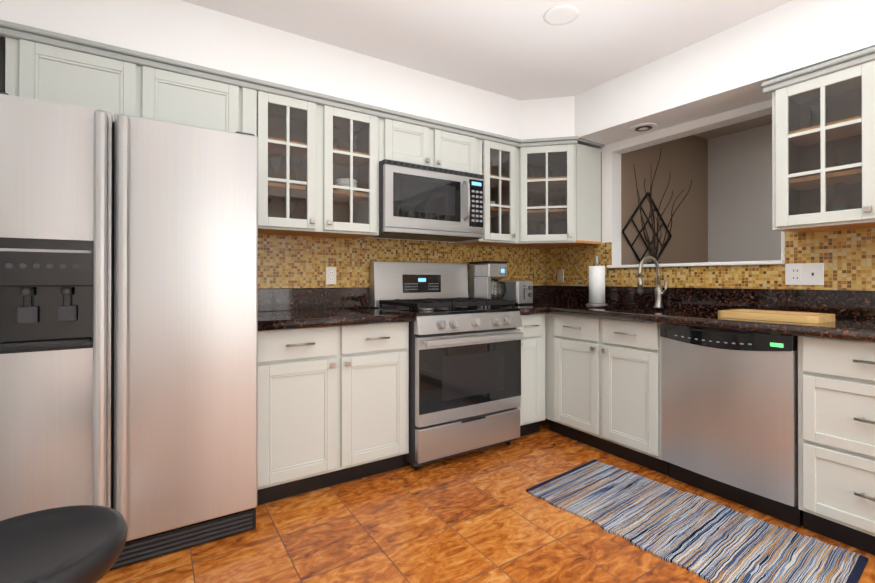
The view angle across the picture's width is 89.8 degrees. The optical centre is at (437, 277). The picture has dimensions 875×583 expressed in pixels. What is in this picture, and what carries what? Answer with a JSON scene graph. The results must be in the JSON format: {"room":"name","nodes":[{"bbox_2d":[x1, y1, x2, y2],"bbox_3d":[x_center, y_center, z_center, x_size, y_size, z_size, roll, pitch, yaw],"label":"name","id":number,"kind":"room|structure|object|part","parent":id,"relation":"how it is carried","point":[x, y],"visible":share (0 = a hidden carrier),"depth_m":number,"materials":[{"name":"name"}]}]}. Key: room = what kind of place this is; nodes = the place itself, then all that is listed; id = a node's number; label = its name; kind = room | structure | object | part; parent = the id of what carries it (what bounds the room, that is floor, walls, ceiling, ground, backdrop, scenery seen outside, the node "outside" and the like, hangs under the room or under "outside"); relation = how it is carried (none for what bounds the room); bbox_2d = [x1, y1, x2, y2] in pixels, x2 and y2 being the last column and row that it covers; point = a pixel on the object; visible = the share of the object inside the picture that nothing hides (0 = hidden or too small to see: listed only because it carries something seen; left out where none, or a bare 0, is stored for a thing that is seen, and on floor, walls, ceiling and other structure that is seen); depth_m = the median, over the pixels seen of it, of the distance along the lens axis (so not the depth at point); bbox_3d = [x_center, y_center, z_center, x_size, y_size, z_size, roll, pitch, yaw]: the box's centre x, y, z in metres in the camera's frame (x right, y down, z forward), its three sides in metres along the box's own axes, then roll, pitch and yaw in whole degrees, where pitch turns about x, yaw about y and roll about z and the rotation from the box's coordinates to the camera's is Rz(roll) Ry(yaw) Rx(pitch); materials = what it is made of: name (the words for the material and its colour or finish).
{"room":"kitchen","nodes":[
{"label":"kitchen","id":0,"kind":"room"},
{"bbox_2d":[0,37,5,92],"bbox_3d":[-0.568,-0.131,-0.304,0.120,2.500,5.600,0,0,-33],"label":"wall","id":1,"kind":"structure","parent":0,"point":[2,63],"depth_m":1.97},
{"bbox_2d":[258,237,533,288],"bbox_3d":[-0.547,-0.119,3.104,3.790,2.500,0.120,0,0,-33],"label":"wall","id":2,"kind":"structure","parent":0,"point":[378,238],"depth_m":3.15,"materials":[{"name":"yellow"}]},
{"bbox_2d":[0,28,251,133],"bbox_3d":[-1.496,-0.842,2.231,0.955,0.359,0.328,0,0,-33],"label":"upper cabinet","id":3,"kind":"object","parent":2,"relation":"attached to","point":[43,68],"depth_m":2.05,"materials":[{"name":"white paint"}]},
{"bbox_2d":[258,234,545,307],"bbox_3d":[-0.133,-0.011,3.294,2.580,0.525,0.007,0,0,-33],"label":"backsplash","id":4,"kind":"structure","parent":2,"relation":"attached to","point":[284,261],"depth_m":3.01,"materials":[{"name":"tile"}]},
{"bbox_2d":[326,267,335,284],"bbox_3d":[-0.706,-0.010,2.917,0.072,0.116,0.008,0,0,-33],"label":"electrical outlet","id":5,"kind":"object","parent":4,"relation":"attached to","point":[330,275],"visible":1,"depth_m":2.91,"materials":[{"name":"white plastic"}]},
{"bbox_2d":[356,107,483,175],"bbox_3d":[-0.111,-0.897,3.117,0.796,0.323,0.328,0,0,-33],"label":"upper cabinet","id":6,"kind":"object","parent":2,"relation":"attached to","point":[388,134],"depth_m":2.92,"materials":[{"name":"white paint"}]},
{"bbox_2d":[373,159,483,241],"bbox_3d":[-0.084,-0.504,3.060,0.780,0.450,0.450,0,0,-33],"label":"microwave","id":7,"kind":"object","parent":6,"relation":"attached to","point":[421,202],"visible":1,"depth_m":2.89,"materials":[{"name":"grey metal"}]},
{"bbox_2d":[516,137,579,239],"bbox_3d":[0.839,-0.665,3.367,0.293,0.682,0.294,0,0,-33],"label":"upper cabinet","id":8,"kind":"object","parent":2,"relation":"attached to","point":[547,169],"depth_m":3.39,"materials":[{"name":"white paint"}]},
{"bbox_2d":[0,0,874,146],"bbox_3d":[0.366,-1.188,1.662,3.570,0.372,3.300,0,0,-33],"label":"soffit","id":9,"kind":"structure","parent":0,"point":[734,67],"depth_m":2.45,"materials":[{"name":"white paint"}]},
{"bbox_2d":[629,123,657,131],"bbox_3d":[1.426,-1.032,3.040,0.180,0.013,0.180,0,0,-33],"label":"recessed light","id":10,"kind":"object","parent":9,"relation":"in","point":[643,127],"visible":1,"depth_m":3.01,"materials":[{"name":"white metal"}]},
{"bbox_2d":[96,418,874,582],"bbox_3d":[0.944,1.147,0.659,3.670,0.050,5.800,0,0,-33],"label":"floor","id":11,"kind":"structure","parent":0,"point":[480,516],"depth_m":1.91,"materials":[{"name":"tile"}]},
{"bbox_2d":[0,505,127,582],"bbox_3d":[-0.948,0.867,0.992,0.410,0.512,0.410,0,0,-33],"label":"stool","id":12,"kind":"object","parent":11,"relation":"on","point":[77,544],"visible":1,"depth_m":1.04,"materials":[{"name":"black leather"}]},
{"bbox_2d":[0,92,257,570],"bbox_3d":[-1.363,0.241,1.997,0.903,1.763,0.803,0,0,-33],"label":"fridge","id":13,"kind":"object","parent":11,"relation":"on","point":[129,318],"visible":0.88,"depth_m":1.71,"materials":[{"name":"grey metal"}]},
{"bbox_2d":[257,322,408,504],"bbox_3d":[-0.673,0.687,2.565,0.856,0.882,0.644,0,0,-33],"label":"base cabinet","id":14,"kind":"object","parent":11,"relation":"on","point":[333,405],"visible":0.9,"depth_m":2.30,"materials":[{"name":"white wood"}]},
{"bbox_2d":[258,287,415,330],"bbox_3d":[-0.667,0.163,2.557,0.862,0.188,0.667,0,0,-33],"label":"countertop","id":15,"kind":"structure","parent":14,"relation":"on","point":[302,308],"depth_m":2.69,"materials":[{"name":"stone"}]},
{"bbox_2d":[370,261,523,469],"bbox_3d":[0.057,0.510,2.970,0.795,1.240,0.729,0,0,-33],"label":"range","id":16,"kind":"object","parent":11,"relation":"on","point":[464,373],"visible":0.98,"depth_m":2.72,"materials":[{"name":"grey metal"}]},
{"bbox_2d":[516,314,544,435],"bbox_3d":[0.503,0.690,3.318,0.318,0.882,0.644,0,0,-33],"label":"base cabinet","id":17,"kind":"object","parent":11,"relation":"on","point":[532,406],"visible":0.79,"depth_m":3.10,"materials":[{"name":"white wood"}]},
{"bbox_2d":[468,285,545,314],"bbox_3d":[0.480,0.165,3.291,0.253,0.188,0.667,0,0,-33],"label":"countertop","id":18,"kind":"structure","parent":17,"relation":"on","point":[538,306],"depth_m":3.29,"materials":[{"name":"stone"}]},
{"bbox_2d":[468,261,507,304],"bbox_3d":[0.406,0.045,3.433,0.225,0.332,0.256,0,0,-33],"label":"coffee maker","id":19,"kind":"object","parent":18,"relation":"on","point":[483,275],"visible":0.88,"depth_m":3.35,"materials":[{"name":"silver plastic"}]},
{"bbox_2d":[497,280,532,304],"bbox_3d":[0.617,0.118,3.492,0.160,0.186,0.280,0,0,-33],"label":"toaster","id":20,"kind":"object","parent":18,"relation":"on","point":[519,292],"visible":0.88,"depth_m":3.40,"materials":[{"name":"silver metal"}]},
{"bbox_2d":[545,314,668,475],"bbox_3d":[1.249,0.689,2.987,0.644,0.882,0.889,0,0,-33],"label":"base cabinet","id":21,"kind":"object","parent":11,"relation":"on","point":[603,384],"visible":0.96,"depth_m":2.75,"materials":[{"name":"white wood"}]},
{"bbox_2d":[546,285,874,342],"bbox_3d":[1.431,0.251,2.670,0.680,0.364,2.738,0,0,-33],"label":"countertop","id":22,"kind":"structure","parent":21,"relation":"on","point":[854,311],"depth_m":2.49,"materials":[{"name":"stone"}]},
{"bbox_2d":[586,256,607,305],"bbox_3d":[1.198,0.023,3.300,0.156,0.374,0.156,0,0,-33],"label":"paper towel holder","id":23,"kind":"object","parent":22,"relation":"on","point":[596,285],"visible":1,"depth_m":3.25,"materials":[{"name":"white paper"}]},
{"bbox_2d":[637,256,667,307],"bbox_3d":[1.448,0.032,2.959,0.260,0.355,0.094,0,0,-33],"label":"faucet","id":24,"kind":"object","parent":22,"relation":"on","point":[659,291],"visible":1,"depth_m":3.00,"materials":[{"name":"silver metal"}]},
{"bbox_2d":[718,309,834,323],"bbox_3d":[1.669,0.189,2.183,0.270,0.035,0.420,0,0,-33],"label":"cutting board","id":25,"kind":"object","parent":22,"relation":"on","point":[792,316],"visible":1,"depth_m":2.09,"materials":[{"name":"brown wood"}]},
{"bbox_2d":[526,459,867,582],"bbox_3d":[1.089,1.121,2.028,0.652,0.011,1.210,0,0,-38],"label":"rug","id":26,"kind":"object","parent":11,"relation":"on","point":[710,541],"visible":0.9,"depth_m":1.93,"materials":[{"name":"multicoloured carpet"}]},
{"bbox_2d":[660,324,802,526],"bbox_3d":[1.653,0.686,2.349,0.615,0.883,0.609,0,0,-33],"label":"dishwasher","id":27,"kind":"object","parent":11,"relation":"on","point":[730,415],"visible":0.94,"depth_m":2.14,"materials":[{"name":"grey metal"}]},
{"bbox_2d":[798,336,874,554],"bbox_3d":[1.998,0.684,1.816,0.644,0.882,0.651,0,0,-33],"label":"base cabinet","id":28,"kind":"object","parent":11,"relation":"on","point":[836,439],"visible":0.98,"depth_m":1.83,"materials":[{"name":"white wood"}]},
{"bbox_2d":[181,0,792,139],"bbox_3d":[1.639,-1.391,1.112,5.360,0.070,5.840,0,0,-33],"label":"ceiling","id":29,"kind":"structure","parent":0,"point":[520,50],"depth_m":2.46,"materials":[{"name":"white paint"}]},
{"bbox_2d":[544,4,578,24],"bbox_3d":[0.646,-1.367,2.293,0.180,0.010,0.180,0,0,-33],"label":"recessed light","id":30,"kind":"object","parent":29,"relation":"in","point":[562,14],"visible":1,"depth_m":2.28,"materials":[{"name":"white plastic"}]},
{"bbox_2d":[621,135,707,264],"bbox_3d":[2.063,-0.116,3.979,1.550,2.500,0.141,0,0,-33],"label":"wall","id":31,"kind":"structure","parent":0,"point":[683,162],"depth_m":3.92,"materials":[{"name":"beige paint"}]},
{"bbox_3d":[1.789,-0.367,3.731,0.711,0.711,0.018,0,0,-33],"label":"wall art","id":32,"kind":"part","parent":31,"relation":"part of"},
{"bbox_2d":[552,99,863,290],"bbox_3d":[2.540,-0.124,1.685,0.120,2.500,5.600,0,0,-33],"label":"wall","id":33,"kind":"structure","parent":0,"point":[611,190],"depth_m":3.33,"materials":[{"name":"white paint"}]},
{"bbox_2d":[607,260,784,267],"bbox_3d":[1.698,-0.084,2.986,0.175,0.022,1.140,0,0,-33],"label":"sill","id":34,"kind":"structure","parent":33,"relation":"attached to","point":[710,264],"depth_m":2.80,"materials":[{"name":"white"}]},
{"bbox_2d":[546,228,874,290],"bbox_3d":[1.867,-0.104,2.619,0.007,0.344,3.300,0,0,-33],"label":"backsplash","id":35,"kind":"structure","parent":33,"relation":"attached to","point":[846,258],"depth_m":2.58,"materials":[{"name":"tile"}]},
{"bbox_2d":[557,269,563,282],"bbox_3d":[1.073,-0.012,3.844,0.008,0.116,0.072,0,0,-33],"label":"electrical outlet","id":36,"kind":"object","parent":35,"relation":"attached to","point":[560,275],"visible":1,"depth_m":3.84,"materials":[{"name":"brown plastic"}]},
{"bbox_2d":[785,263,823,284],"bbox_3d":[1.999,-0.017,2.397,0.010,0.120,0.170,0,0,-33],"label":"outlet","id":37,"kind":"object","parent":35,"relation":"attached to","point":[804,273],"visible":1,"depth_m":2.39,"materials":[{"name":"white plastic"}]},
{"bbox_2d":[708,124,780,261],"bbox_3d":[4.024,-0.122,2.242,0.120,2.500,4.940,0,0,-33],"label":"wall","id":38,"kind":"structure","parent":0,"point":[740,196],"depth_m":4.04,"materials":[{"name":"white paint"}]},
{"bbox_3d":[3.386,1.152,1.889,1.530,0.050,5.040,0,0,-33],"label":"floor","id":39,"kind":"structure","parent":0,"visible":0},
{"bbox_3d":[1.884,0.712,3.541,0.700,0.840,0.360,0,0,-33],"label":"console table","id":40,"kind":"object","parent":39,"relation":"on","visible":0},
{"bbox_2d":[633,151,691,263],"bbox_3d":[1.774,-0.338,3.453,0.531,1.258,0.308,0,0,-33],"label":"branches","id":41,"kind":"object","parent":40,"relation":"on","point":[652,248],"visible":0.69,"depth_m":3.43,"materials":[{"name":"brown wood"}]}
]}

